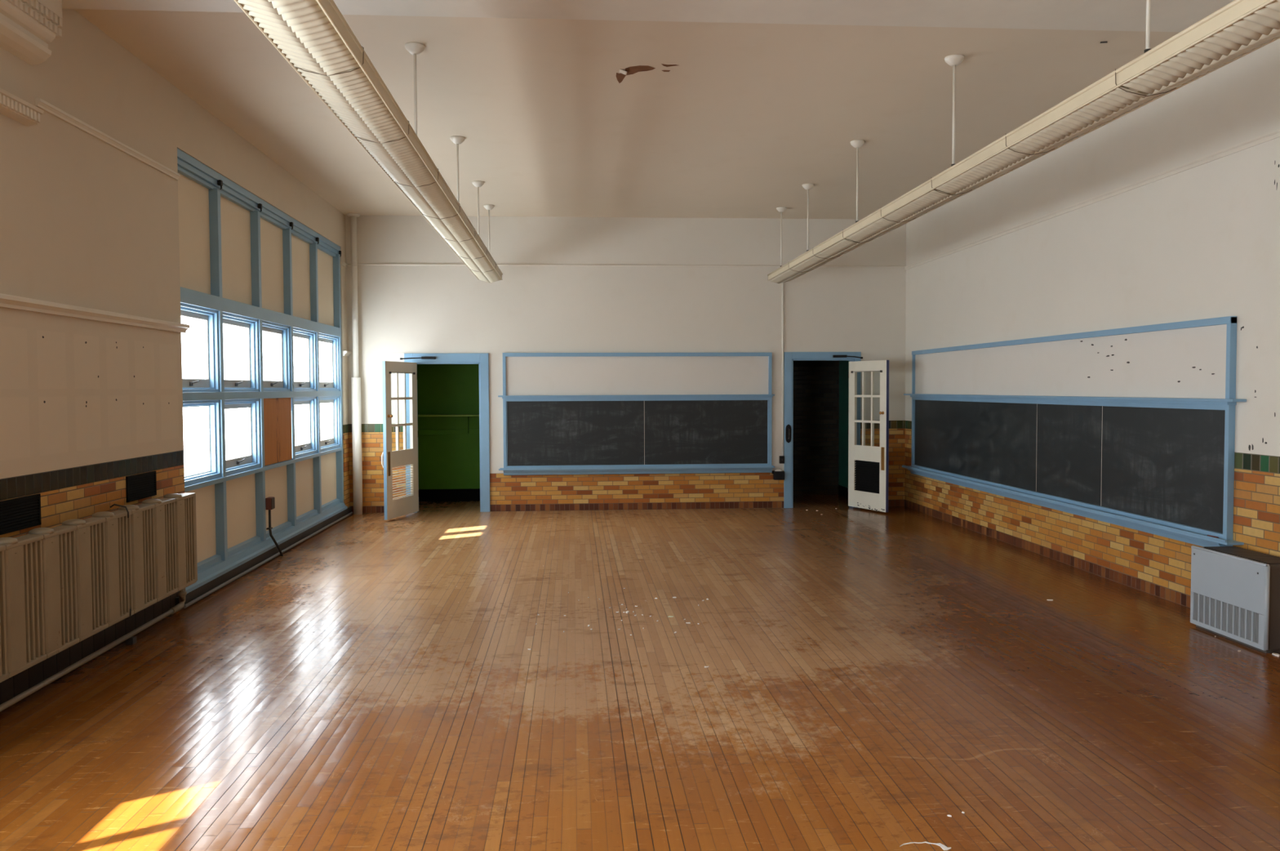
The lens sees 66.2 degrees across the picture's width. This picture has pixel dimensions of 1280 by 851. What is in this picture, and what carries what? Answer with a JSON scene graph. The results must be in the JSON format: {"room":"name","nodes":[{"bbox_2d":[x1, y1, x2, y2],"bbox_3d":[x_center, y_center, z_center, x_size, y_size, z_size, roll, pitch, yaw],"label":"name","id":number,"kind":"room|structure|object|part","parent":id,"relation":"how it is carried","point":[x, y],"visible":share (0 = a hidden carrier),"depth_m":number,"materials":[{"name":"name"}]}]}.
{"room":"empty classroom","nodes":[
{"label":"empty classroom","id":0,"kind":"room"},
{"bbox_2d":[0,8,350,704],"bbox_3d":[-3.568,-0.520,5.390,0.241,4.060,16.467,0,2,-4],"label":"wall","id":1,"kind":"structure","parent":0,"point":[86,406],"depth_m":6.37,"materials":[{"name":"beige paint"}]},
{"bbox_2d":[0,493,41,534],"bbox_3d":[-3.436,0.491,5.398,0.012,0.178,0.510,0,2,-4],"label":"air vent","id":2,"kind":"object","parent":1,"relation":"in","point":[24,512],"visible":1,"depth_m":5.45,"materials":[{"name":"black metal"}]},
{"bbox_2d":[0,0,62,126],"bbox_3d":[-3.364,-2.054,5.122,0.153,0.755,1.100,0,2,-4],"label":"trim","id":3,"kind":"structure","parent":1,"relation":"attached to","point":[27,27],"depth_m":5.40,"materials":[{"name":"white paint"}]},
{"bbox_2d":[0,293,189,333],"bbox_3d":[-3.460,-0.695,5.959,0.055,0.065,3.600,0,2,-4],"label":"trim","id":4,"kind":"structure","parent":1,"relation":"attached to","point":[10,301],"depth_m":6.12,"materials":[{"name":"white paint"}]},
{"bbox_2d":[0,492,197,682],"bbox_3d":[-3.350,0.947,5.852,0.231,0.863,3.223,0,2,-4],"label":"radiator","id":5,"kind":"object","parent":1,"relation":"attached to","point":[62,585],"visible":1,"depth_m":5.77,"materials":[{"name":"metal"}]},
{"bbox_2d":[35,97,180,179],"bbox_3d":[-3.528,-1.897,6.651,0.028,0.045,2.020,0,2,-4],"label":"trim","id":6,"kind":"structure","parent":1,"relation":"attached to","point":[40,103],"depth_m":6.40,"materials":[{"name":"white paint"}]},
{"bbox_2d":[125,471,156,502],"bbox_3d":[-3.543,0.431,6.986,0.012,0.178,0.465,0,2,-4],"label":"air vent","id":7,"kind":"object","parent":1,"relation":"in","point":[144,485],"visible":1,"depth_m":6.97,"materials":[{"name":"black metal"}]},
{"bbox_2d":[180,302,219,391],"bbox_3d":[-3.716,-0.630,8.115,0.102,0.710,1.010,0,2,-4],"label":"window","id":8,"kind":"structure","parent":1,"relation":"in","point":[199,344],"depth_m":8.39,"materials":[{"name":"glass"}]},
{"bbox_3d":[-3.752,-0.627,8.113,0.005,0.620,0.902,0,2,-4],"label":"pane","id":9,"kind":"part","parent":8,"relation":"part of","materials":[{"name":"clear glass"}]},
{"bbox_3d":[-3.749,-0.627,8.113,0.037,0.632,0.918,0,2,-4],"label":"sash","id":10,"kind":"part","parent":8,"relation":"part of","materials":[{"name":"white glass"}]},
{"bbox_2d":[182,400,221,484],"bbox_3d":[-3.713,0.128,8.144,0.102,0.667,1.010,0,2,-4],"label":"window","id":11,"kind":"structure","parent":1,"relation":"in","point":[201,419],"depth_m":8.40,"materials":[{"name":"blue paint"}]},
{"bbox_3d":[-3.748,0.131,8.142,0.005,0.577,0.902,0,2,-4],"label":"pane","id":12,"kind":"part","parent":11,"relation":"part of","materials":[{"name":"clear glass"}]},
{"bbox_3d":[-3.748,0.131,8.142,0.033,0.589,0.918,0,2,-4],"label":"sash","id":13,"kind":"part","parent":11,"relation":"part of","materials":[{"name":"glass"}]},
{"bbox_2d":[222,311,258,391],"bbox_3d":[-3.790,-0.671,9.207,0.102,0.710,1.020,0,2,-4],"label":"window","id":14,"kind":"structure","parent":1,"relation":"in","point":[240,333],"depth_m":9.40,"materials":[{"name":"glass"}]},
{"bbox_3d":[-3.825,-0.668,9.205,0.005,0.620,0.912,0,2,-4],"label":"pane","id":15,"kind":"part","parent":14,"relation":"part of","materials":[{"name":"clear glass"}]},
{"bbox_3d":[-3.822,-0.668,9.205,0.037,0.632,0.928,0,2,-4],"label":"sash","id":16,"kind":"part","parent":14,"relation":"part of","materials":[{"name":"beige paint"}]},
{"bbox_2d":[224,398,260,473],"bbox_3d":[-3.787,0.087,9.236,0.102,0.667,1.020,0,2,-4],"label":"window","id":17,"kind":"structure","parent":1,"relation":"in","point":[242,416],"depth_m":9.43,"materials":[{"name":"clear glass"}]},
{"bbox_3d":[-3.822,0.090,9.234,0.005,0.577,0.912,0,2,-4],"label":"pane","id":18,"kind":"part","parent":17,"relation":"part of","materials":[{"name":"clear glass"}]},
{"bbox_3d":[-3.819,0.090,9.234,0.037,0.589,0.928,0,2,-4],"label":"sash","id":19,"kind":"part","parent":17,"relation":"part of","materials":[{"name":"beige paint"}]},
{"bbox_2d":[177,147,347,593],"bbox_3d":[-3.841,-0.524,10.332,0.180,3.495,5.620,0,2,-4],"label":"window frame","id":20,"kind":"structure","parent":1,"relation":"attached to","point":[241,255],"depth_m":9.68,"materials":[{"name":"blue paint"}]},
{"bbox_3d":[-3.751,-1.577,8.067,0.050,0.970,1.050,0,2,-4],"label":"infill panel","id":21,"kind":"part","parent":20,"relation":"part of","materials":[{"name":"beige paint"}]},
{"bbox_3d":[-3.740,0.846,8.159,0.050,0.680,1.050,0,2,-4],"label":"infill panel","id":22,"kind":"part","parent":20,"relation":"part of","materials":[{"name":"beige paint"}]},
{"bbox_3d":[-3.825,-1.619,9.169,0.050,0.970,1.040,0,2,-4],"label":"infill panel","id":23,"kind":"part","parent":20,"relation":"part of","materials":[{"name":"beige paint"}]},
{"bbox_3d":[-3.815,0.805,9.261,0.050,0.680,1.040,0,2,-4],"label":"infill panel","id":24,"kind":"part","parent":20,"relation":"part of","materials":[{"name":"beige paint"}]},
{"bbox_3d":[-3.861,-0.327,10.341,0.137,0.100,5.445,0,2,-4],"label":"rail","id":25,"kind":"part","parent":20,"relation":"part of","materials":[{"name":"blue paint"}]},
{"bbox_3d":[-3.835,1.146,10.411,0.180,0.150,5.590,0,2,-4],"label":"rail","id":26,"kind":"part","parent":20,"relation":"part of","materials":[{"name":"blue paint"}]},
{"bbox_3d":[-3.856,0.403,10.369,0.141,0.060,5.445,0,2,-4],"label":"sill rail","id":27,"kind":"part","parent":20,"relation":"part of","materials":[{"name":"blue paint"}]},
{"bbox_3d":[-3.898,-1.659,10.257,0.050,0.970,1.022,0,2,-4],"label":"infill panel","id":28,"kind":"part","parent":20,"relation":"part of","materials":[{"name":"beige paint"}]},
{"bbox_3d":[-3.888,0.764,10.349,0.050,0.680,1.022,0,2,-4],"label":"infill panel","id":29,"kind":"part","parent":20,"relation":"part of","materials":[{"name":"beige paint"}]},
{"bbox_2d":[263,397,292,465],"bbox_3d":[-3.812,0.047,10.327,0.018,0.683,0.986,0,2,-4],"label":"plywood sheet","id":30,"kind":"object","parent":20,"relation":"on","point":[277,411],"visible":0.8,"depth_m":10.31,"materials":[{"name":"brown wood"}]},
{"bbox_3d":[-3.972,-1.700,11.342,0.050,0.970,1.036,0,2,-4],"label":"infill panel","id":31,"kind":"part","parent":20,"relation":"part of","materials":[{"name":"beige paint"}]},
{"bbox_3d":[-3.961,0.723,11.435,0.050,0.680,1.036,0,2,-4],"label":"infill panel","id":32,"kind":"part","parent":20,"relation":"part of","materials":[{"name":"beige paint"}]},
{"bbox_3d":[-4.047,-1.743,12.466,0.050,0.970,1.097,0,2,-4],"label":"infill panel","id":33,"kind":"part","parent":20,"relation":"part of","materials":[{"name":"beige paint"}]},
{"bbox_3d":[-4.037,0.680,12.558,0.050,0.680,1.097,0,2,-4],"label":"infill panel","id":34,"kind":"part","parent":20,"relation":"part of","materials":[{"name":"beige paint"}]},
{"bbox_2d":[175,506,352,609],"bbox_3d":[-3.749,1.267,10.530,0.066,0.100,5.927,0,2,-4],"label":"baseboard","id":35,"kind":"structure","parent":1,"relation":"attached to","point":[213,585],"depth_m":9.35,"materials":[{"name":"wood"}]},
{"bbox_2d":[265,496,283,555],"bbox_3d":[-3.739,1.033,9.950,0.191,0.620,0.176,0,2,-4],"label":"electrical outlet","id":36,"kind":"object","parent":1,"relation":"attached to","point":[270,500],"visible":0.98,"depth_m":9.90,"materials":[{"name":"metal"}]},
{"bbox_3d":[-3.701,0.785,9.910,0.005,0.110,0.100,0,2,-4],"label":"plate","id":37,"kind":"part","parent":36,"relation":"part of","materials":[{"name":"metal"}]},
{"bbox_2d":[262,320,290,391],"bbox_3d":[-3.863,-0.712,10.295,0.102,0.710,1.002,0,2,-4],"label":"window","id":38,"kind":"structure","parent":1,"relation":"in","point":[283,331],"depth_m":10.73,"materials":[{"name":"blue paint"}]},
{"bbox_3d":[-3.896,-0.709,10.293,0.037,0.632,0.910,0,2,-4],"label":"sash","id":39,"kind":"part","parent":38,"relation":"part of","materials":[{"name":"white glass"}]},
{"bbox_2d":[293,327,316,391],"bbox_3d":[-3.937,-0.753,11.381,0.102,0.710,1.016,0,2,-4],"label":"window","id":40,"kind":"structure","parent":1,"relation":"in","point":[304,340],"depth_m":11.64,"materials":[{"name":"glass"}]},
{"bbox_3d":[-3.972,-0.750,11.378,0.005,0.620,0.908,0,2,-4],"label":"pane","id":41,"kind":"part","parent":40,"relation":"part of","materials":[{"name":"clear glass"}]},
{"bbox_3d":[-3.969,-0.750,11.379,0.037,0.632,0.924,0,2,-4],"label":"sash","id":42,"kind":"part","parent":40,"relation":"part of","materials":[{"name":"glass"}]},
{"bbox_2d":[293,396,317,456],"bbox_3d":[-3.933,0.005,11.409,0.102,0.667,1.016,0,2,-4],"label":"window","id":43,"kind":"structure","parent":1,"relation":"in","point":[305,407],"depth_m":11.68,"materials":[{"name":"blue paint"}]},
{"bbox_3d":[-3.969,0.008,11.407,0.005,0.577,0.908,0,2,-4],"label":"pane","id":44,"kind":"part","parent":43,"relation":"part of","materials":[{"name":"clear glass"}]},
{"bbox_3d":[-3.966,0.008,11.407,0.037,0.589,0.924,0,2,-4],"label":"sash","id":45,"kind":"part","parent":43,"relation":"part of","materials":[{"name":"white glass"}]},
{"bbox_2d":[318,333,339,391],"bbox_3d":[-4.013,-0.796,12.504,0.102,0.710,1.077,0,2,-4],"label":"window","id":46,"kind":"structure","parent":1,"relation":"in","point":[328,344],"depth_m":12.79,"materials":[{"name":"glass"}]},
{"bbox_3d":[-4.048,-0.792,12.502,0.005,0.620,0.969,0,2,-4],"label":"pane","id":47,"kind":"part","parent":46,"relation":"part of","materials":[{"name":"clear glass"}]},
{"bbox_3d":[-4.045,-0.793,12.502,0.037,0.632,0.985,0,2,-4],"label":"sash","id":48,"kind":"part","parent":46,"relation":"part of","materials":[{"name":"white glass"}]},
{"bbox_2d":[320,395,340,450],"bbox_3d":[-4.009,-0.038,12.533,0.102,0.667,1.077,0,2,-4],"label":"window","id":49,"kind":"structure","parent":1,"relation":"in","point":[329,405],"depth_m":12.82,"materials":[{"name":"blue paint"}]},
{"bbox_3d":[-4.045,-0.035,12.530,0.005,0.577,0.969,0,2,-4],"label":"pane","id":50,"kind":"part","parent":49,"relation":"part of","materials":[{"name":"clear glass"}]},
{"bbox_3d":[-4.042,-0.035,12.530,0.037,0.589,0.985,0,2,-4],"label":"sash","id":51,"kind":"part","parent":49,"relation":"part of","materials":[{"name":"beige paint"}]},
{"bbox_2d":[341,261,347,267],"bbox_3d":[-3.972,-2.165,13.222,0.028,0.045,0.272,0,2,-4],"label":"trim","id":52,"kind":"structure","parent":1,"relation":"attached to","point":[344,264],"depth_m":13.16,"materials":[{"name":"white paint"}]},
{"bbox_2d":[342,350,351,355],"bbox_3d":[-3.953,-0.970,13.260,0.055,0.065,0.287,0,2,-4],"label":"trim","id":53,"kind":"structure","parent":1,"relation":"attached to","point":[345,353],"depth_m":13.16,"materials":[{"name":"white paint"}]},
{"bbox_2d":[417,364,479,501],"bbox_3d":[-2.770,-0.283,14.329,2.600,2.900,1.233,0,2,-4],"label":"wall","id":54,"kind":"structure","parent":0,"point":[449,464],"depth_m":14.85,"materials":[{"name":"green paint"}]},
{"bbox_2d":[417,413,479,435],"bbox_3d":[-2.793,-0.010,14.705,2.400,0.306,0.300,0,2,-4],"label":"closet shelf","id":55,"kind":"object","parent":54,"relation":"attached to","point":[474,431],"visible":0.42,"depth_m":14.81,"materials":[{"name":"green paint"}]},
{"bbox_2d":[345,215,906,513],"bbox_3d":[-0.140,-0.853,13.767,8.210,4.060,0.200,0,2,-4],"label":"wall","id":56,"kind":"structure","parent":0,"point":[402,308],"depth_m":13.64,"materials":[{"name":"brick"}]},
{"bbox_2d":[349,352,404,355],"bbox_3d":[-3.608,-0.978,13.424,0.765,0.028,0.006,0,2,-4],"label":"trim","id":57,"kind":"structure","parent":56,"relation":"attached to","point":[359,353],"depth_m":13.43,"materials":[{"name":"white paint"}]},
{"bbox_2d":[381,360,418,519],"bbox_3d":[-3.163,0.176,13.017,0.159,2.035,0.936,0,2,12],"label":"door","id":58,"kind":"structure","parent":56,"relation":"in","point":[401,506],"depth_m":12.92,"materials":[{"name":"beige paint"}]},
{"bbox_3d":[-3.298,0.444,12.640,0.060,0.217,0.019,0,2,7],"label":"pull handle","id":59,"kind":"part","parent":58,"relation":"part of","materials":[{"name":"white metal"}]},
{"bbox_3d":[-3.225,0.494,12.634,0.002,0.310,0.068,0,2,12],"label":"push plate","id":60,"kind":"part","parent":58,"relation":"part of","materials":[{"name":"gold metal"}]},
{"bbox_2d":[404,352,489,512],"bbox_3d":[-2.655,0.100,13.615,1.143,2.188,0.235,0,2,-4],"label":"trim","id":61,"kind":"structure","parent":56,"relation":"attached to","point":[482,359],"depth_m":13.51,"materials":[{"name":"blue paint"}]},
{"bbox_2d":[400,356,435,359],"bbox_3d":[-3.025,-0.912,13.326,0.516,0.050,0.133,-2,3,-35],"label":"door closer","id":62,"kind":"object","parent":61,"relation":"attached to","point":[421,357],"depth_m":13.40,"materials":[{"name":"black metal"}]},
{"bbox_3d":[-3.089,-0.907,13.278,0.016,0.036,0.335,2,3,40],"label":"closer arm","id":63,"kind":"part","parent":62,"relation":"part of","materials":[{"name":"black metal"}]},
{"bbox_2d":[488,352,502,354],"bbox_3d":[-1.988,-0.989,13.533,0.187,0.028,0.006,0,2,-4],"label":"trim","id":64,"kind":"structure","parent":56,"relation":"attached to","point":[489,353],"depth_m":13.53,"materials":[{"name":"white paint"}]},
{"bbox_2d":[346,262,906,267],"bbox_3d":[-0.118,-2.216,13.606,7.770,0.025,0.020,0,2,-4],"label":"trim","id":65,"kind":"structure","parent":56,"relation":"attached to","point":[358,264],"depth_m":13.60,"materials":[{"name":"white paint"}]},
{"bbox_2d":[497,351,774,475],"bbox_3d":[-0.033,-0.164,13.637,3.834,1.692,0.125,0,2,-4],"label":"chalkboard","id":66,"kind":"object","parent":56,"relation":"attached to","point":[564,413],"visible":1,"depth_m":13.67,"materials":[{"name":"black stone"}]},
{"bbox_3d":[-0.889,0.111,13.641,1.898,0.950,0.022,0,2,-4],"label":"slate panel","id":67,"kind":"part","parent":66,"relation":"part of","materials":[{"name":"black stone"}]},
{"bbox_2d":[498,465,774,475],"bbox_3d":[-0.030,0.625,13.667,3.834,0.112,0.125,0,2,-4],"label":"chalk tray","id":68,"kind":"object","parent":66,"relation":"on","point":[508,469],"depth_m":13.63,"materials":[{"name":"blue paint"}]},
{"bbox_3d":[-0.023,-0.693,13.671,3.682,0.574,0.018,0,2,-4],"label":"pin panel","id":69,"kind":"part","parent":66,"relation":"part of","materials":[{"name":"paint"}]},
{"bbox_3d":[0.928,0.098,13.763,1.740,0.950,0.022,0,2,-4],"label":"slate panel","id":70,"kind":"part","parent":66,"relation":"part of","materials":[{"name":"black stone"}]},
{"bbox_2d":[772,351,782,354],"bbox_3d":[1.932,-1.015,13.797,0.170,0.028,0.006,0,2,-4],"label":"trim","id":71,"kind":"structure","parent":56,"relation":"attached to","point":[773,353],"depth_m":13.79,"materials":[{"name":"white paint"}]},
{"bbox_2d":[771,471,784,479],"bbox_3d":[1.942,0.701,13.823,0.169,0.123,0.086,0,2,-4],"label":"junction box","id":72,"kind":"object","parent":56,"relation":"attached to","point":[777,475],"visible":1,"depth_m":13.78,"materials":[{"name":"black metal"}]},
{"bbox_2d":[779,455,784,463],"bbox_3d":[1.998,0.482,13.830,0.066,0.106,0.062,0,2,-4],"label":"wall switch","id":73,"kind":"object","parent":56,"relation":"attached to","point":[781,457],"visible":1,"depth_m":13.81,"materials":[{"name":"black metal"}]},
{"bbox_2d":[782,282,783,455],"bbox_3d":[2.005,-0.873,13.788,0.033,2.600,0.027,0,2,-4],"label":"conduit","id":74,"kind":"object","parent":56,"relation":"attached to","point":[782,282],"visible":0.79,"depth_m":13.78,"materials":[{"name":"metal"}]},
{"bbox_2d":[783,351,861,507],"bbox_3d":[2.567,0.060,13.966,1.091,2.198,0.235,0,2,-4],"label":"trim","id":75,"kind":"structure","parent":56,"relation":"attached to","point":[788,357],"depth_m":13.82,"materials":[{"name":"blue paint"}]},
{"bbox_2d":[785,424,791,442],"bbox_3d":[2.090,0.115,13.793,0.080,0.260,0.052,0,2,-4],"label":"handle","id":76,"kind":"object","parent":75,"relation":"attached to","point":[788,432],"visible":1,"depth_m":13.81,"materials":[{"name":"black metal"}]},
{"bbox_2d":[832,355,862,358],"bbox_3d":[2.917,-0.962,13.787,0.412,0.055,0.084,0,2,9],"label":"door closer","id":77,"kind":"object","parent":75,"relation":"attached to","point":[833,356],"depth_m":13.78,"materials":[{"name":"black metal"}]},
{"bbox_2d":[847,360,888,511],"bbox_3d":[3.103,0.134,13.485,0.100,2.038,0.836,-1,2,-25],"label":"door","id":78,"kind":"structure","parent":56,"relation":"in","point":[868,465],"depth_m":13.45,"materials":[{"name":"beige paint"}]},
{"bbox_3d":[3.257,0.446,13.183,0.003,0.310,0.068,-1,2,-25],"label":"push plate","id":79,"kind":"part","parent":78,"relation":"part of","materials":[{"name":"metal"}]},
{"bbox_2d":[861,351,905,353],"bbox_3d":[3.438,-1.025,13.898,0.650,0.028,0.006,0,2,-4],"label":"trim","id":80,"kind":"structure","parent":56,"relation":"attached to","point":[861,352],"depth_m":13.89,"materials":[{"name":"white paint"}]},
{"bbox_2d":[74,8,1179,218],"bbox_3d":[0.406,-2.637,5.478,8.210,0.170,16.667,0,2,-4],"label":"ceiling","id":81,"kind":"structure","parent":0,"point":[562,117],"depth_m":8.10,"materials":[{"name":"paint"}]},
{"bbox_2d":[234,0,502,282],"bbox_3d":[-1.584,-2.143,7.330,0.320,0.981,10.990,0,2,-4],"label":"strip light","id":82,"kind":"object","parent":81,"relation":"hanging from","point":[313,37],"visible":1,"depth_m":4.97,"materials":[{"name":"beige metal"}]},
{"bbox_3d":[-1.547,-2.192,6.774,0.018,0.760,0.019,0,2,-4],"label":"hanger rod","id":83,"kind":"part","parent":82,"relation":"part of","materials":[{"name":"white metal"}]},
{"bbox_3d":[-1.714,-2.286,9.256,0.018,0.760,0.019,0,2,-4],"label":"hanger rod","id":84,"kind":"part","parent":82,"relation":"part of","materials":[{"name":"white metal"}]},
{"bbox_3d":[-1.848,-2.361,11.240,0.018,0.760,0.019,0,2,-4],"label":"hanger rod","id":85,"kind":"part","parent":82,"relation":"part of","materials":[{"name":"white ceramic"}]},
{"bbox_3d":[-1.945,-2.415,12.676,0.018,0.760,0.019,0,2,-4],"label":"hanger rod","id":86,"kind":"part","parent":82,"relation":"part of","materials":[{"name":"white metal"}]},
{"bbox_2d":[62,0,1234,31],"bbox_3d":[0.430,-2.515,5.426,7.770,0.110,1.250,0,2,-4],"label":"ceiling beam","id":87,"kind":"structure","parent":81,"relation":"attached to","point":[1166,15],"depth_m":5.86,"materials":[{"name":"white paint"}]},
{"bbox_2d":[767,0,1279,283],"bbox_3d":[2.220,-2.168,7.585,0.320,0.981,10.990,0,2,-4],"label":"strip light","id":88,"kind":"object","parent":81,"relation":"hanging from","point":[1239,28],"visible":1,"depth_m":5.15,"materials":[{"name":"beige metal"}]},
{"bbox_3d":[1.860,-2.441,12.922,0.018,0.760,0.019,0,2,-4],"label":"hanger rod","id":89,"kind":"part","parent":88,"relation":"part of","materials":[{"name":"white metal"}]},
{"bbox_3d":[1.959,-2.385,11.456,0.018,0.760,0.019,0,2,-4],"label":"hanger rod","id":90,"kind":"part","parent":88,"relation":"part of","materials":[{"name":"white metal"}]},
{"bbox_3d":[2.093,-2.310,9.462,0.018,0.760,0.019,0,2,-4],"label":"hanger rod","id":91,"kind":"part","parent":88,"relation":"part of","materials":[{"name":"white metal"}]},
{"bbox_3d":[2.256,-2.219,7.059,0.018,0.760,0.019,0,2,-4],"label":"hanger rod","id":92,"kind":"part","parent":88,"relation":"part of","materials":[{"name":"white metal"}]},
{"bbox_3d":[2.417,-2.129,4.667,0.018,0.760,0.019,0,2,-4],"label":"hanger rod","id":93,"kind":"part","parent":88,"relation":"part of","materials":[{"name":"white metal"}]},
{"bbox_2d":[0,493,1279,850],"bbox_3d":[0.365,1.513,6.501,8.210,0.120,18.400,0,2,-4],"label":"floor","id":94,"kind":"structure","parent":0,"point":[872,678],"depth_m":5.31,"materials":[{"name":"brown wood"}]},
{"bbox_2d":[0,587,185,711],"bbox_3d":[-3.289,1.433,4.783,0.070,0.200,5.473,0,2,-4],"label":"pipe","id":95,"kind":"object","parent":94,"relation":"on","point":[130,639],"visible":0.84,"depth_m":6.05,"materials":[{"name":"metal"}]},
{"bbox_2d":[345,213,362,514],"bbox_3d":[-3.856,-0.821,13.324,0.171,4.060,0.171,2,3,41],"label":"standpipe","id":96,"kind":"object","parent":94,"relation":"on","point":[356,380],"visible":1,"depth_m":13.29,"materials":[{"name":"white metal"}]},
{"bbox_2d":[899,841,951,849],"bbox_3d":[1.057,1.557,3.647,0.187,0.002,0.056,0,2,10],"label":"paint splash","id":97,"kind":"object","parent":94,"relation":"on","point":[944,847],"visible":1,"depth_m":3.65,"materials":[{"name":"white paint"}]},
{"bbox_2d":[1190,545,1279,653],"bbox_3d":[4.082,1.147,6.590,0.315,0.573,0.764,0,2,-4],"label":"heater","id":98,"kind":"object","parent":94,"relation":"on","point":[1235,594],"visible":1,"depth_m":6.50,"materials":[{"name":"grey metal"}]},
{"bbox_2d":[1193,592,1258,643],"bbox_3d":[3.931,1.285,6.605,0.008,0.193,0.662,0,2,-4],"label":"grille","id":99,"kind":"object","parent":98,"relation":"attached to","point":[1238,621],"depth_m":6.58,"materials":[{"name":"grey metal"}]},
{"bbox_2d":[1203,546,1279,564],"bbox_3d":[4.092,0.868,6.588,0.233,0.011,0.650,0,2,-4],"label":"heater top","id":100,"kind":"object","parent":98,"relation":"attached to","point":[1257,556],"depth_m":6.59,"materials":[{"name":"grey metal"}]},
{"bbox_2d":[792,360,849,497],"bbox_3d":[2.506,-0.325,14.859,1.600,2.900,1.583,0,2,-4],"label":"wall","id":101,"kind":"structure","parent":0,"point":[820,388],"depth_m":15.58,"materials":[{"name":"brick"}]},
{"bbox_2d":[904,38,1279,608],"bbox_3d":[4.410,-0.570,5.826,0.201,4.060,16.267,0,2,-4],"label":"wall","id":102,"kind":"structure","parent":0,"point":[1202,242],"depth_m":8.27,"materials":[{"name":"paint"}]},
{"bbox_2d":[902,315,1246,546],"bbox_3d":[3.950,-0.054,10.294,0.125,1.692,6.860,0,2,-4],"label":"chalkboard","id":103,"kind":"object","parent":102,"relation":"attached to","point":[1132,427],"visible":1,"depth_m":8.77,"materials":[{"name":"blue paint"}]},
{"bbox_3d":[3.907,0.163,11.726,0.022,0.950,3.563,0,2,-4],"label":"slate panel","id":104,"kind":"part","parent":103,"relation":"part of","materials":[{"name":"black stone"}]},
{"bbox_3d":[4.069,0.253,9.336,0.022,0.950,1.228,0,2,-4],"label":"slate panel","id":105,"kind":"part","parent":103,"relation":"part of","materials":[{"name":"black stone"}]},
{"bbox_3d":[4.003,-0.580,10.248,0.019,0.574,6.510,0,2,-4],"label":"pin panel","id":106,"kind":"part","parent":103,"relation":"part of","materials":[{"name":"paint"}]},
{"bbox_2d":[902,464,1244,546],"bbox_3d":[3.954,0.736,10.325,0.125,0.112,6.860,0,2,-4],"label":"chalk tray","id":107,"kind":"object","parent":103,"relation":"on","point":[1184,532],"depth_m":8.84,"materials":[{"name":"blue paint"}]},
{"bbox_3d":[4.166,0.308,7.888,0.022,0.950,1.673,0,2,-4],"label":"slate panel","id":108,"kind":"part","parent":103,"relation":"part of","materials":[{"name":"black stone"}]},
{"bbox_2d":[904,128,1279,270],"bbox_3d":[4.294,-1.916,5.768,0.022,0.055,16.267,0,2,-4],"label":"trim","id":109,"kind":"structure","parent":102,"relation":"attached to","point":[1274,134],"depth_m":8.32,"materials":[{"name":"white paint"}]},
{"bbox_2d":[1239,310,1279,319],"bbox_3d":[4.543,-0.590,2.321,0.006,0.035,9.260,0,2,-4],"label":"trim","id":110,"kind":"structure","parent":102,"relation":"attached to","point":[1276,313],"depth_m":6.72,"materials":[{"name":"white paint"}]}
]}

